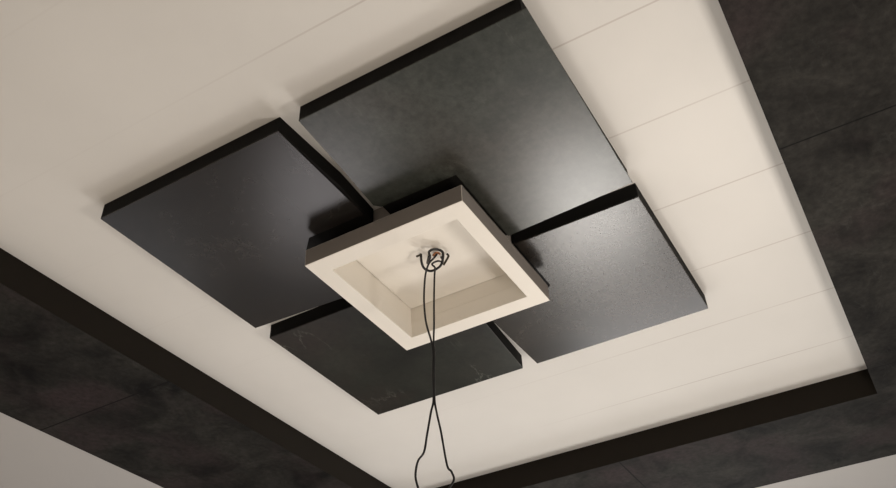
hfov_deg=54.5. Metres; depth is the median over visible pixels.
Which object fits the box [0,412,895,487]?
wall
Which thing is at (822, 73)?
ceiling border
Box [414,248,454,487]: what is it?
electrical cable
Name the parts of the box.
casing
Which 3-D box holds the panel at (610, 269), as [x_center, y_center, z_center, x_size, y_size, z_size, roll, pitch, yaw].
[0.406,0.124,2.684,0.613,0.052,0.629,-22,-43,22]
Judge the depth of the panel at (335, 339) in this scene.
2.93 m
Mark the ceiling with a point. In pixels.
(101, 100)
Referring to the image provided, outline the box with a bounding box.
[305,185,549,349]
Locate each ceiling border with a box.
[0,248,390,487]
[437,369,895,487]
[718,0,895,437]
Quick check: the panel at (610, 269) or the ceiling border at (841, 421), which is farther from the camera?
the ceiling border at (841, 421)
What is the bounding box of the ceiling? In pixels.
[0,0,866,487]
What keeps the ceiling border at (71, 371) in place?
attached to the wall
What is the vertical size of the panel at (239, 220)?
0.052 m
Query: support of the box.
attached to the ceiling
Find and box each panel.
[101,117,372,327]
[270,298,522,414]
[299,0,632,235]
[492,183,707,362]
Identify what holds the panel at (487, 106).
attached to the ceiling

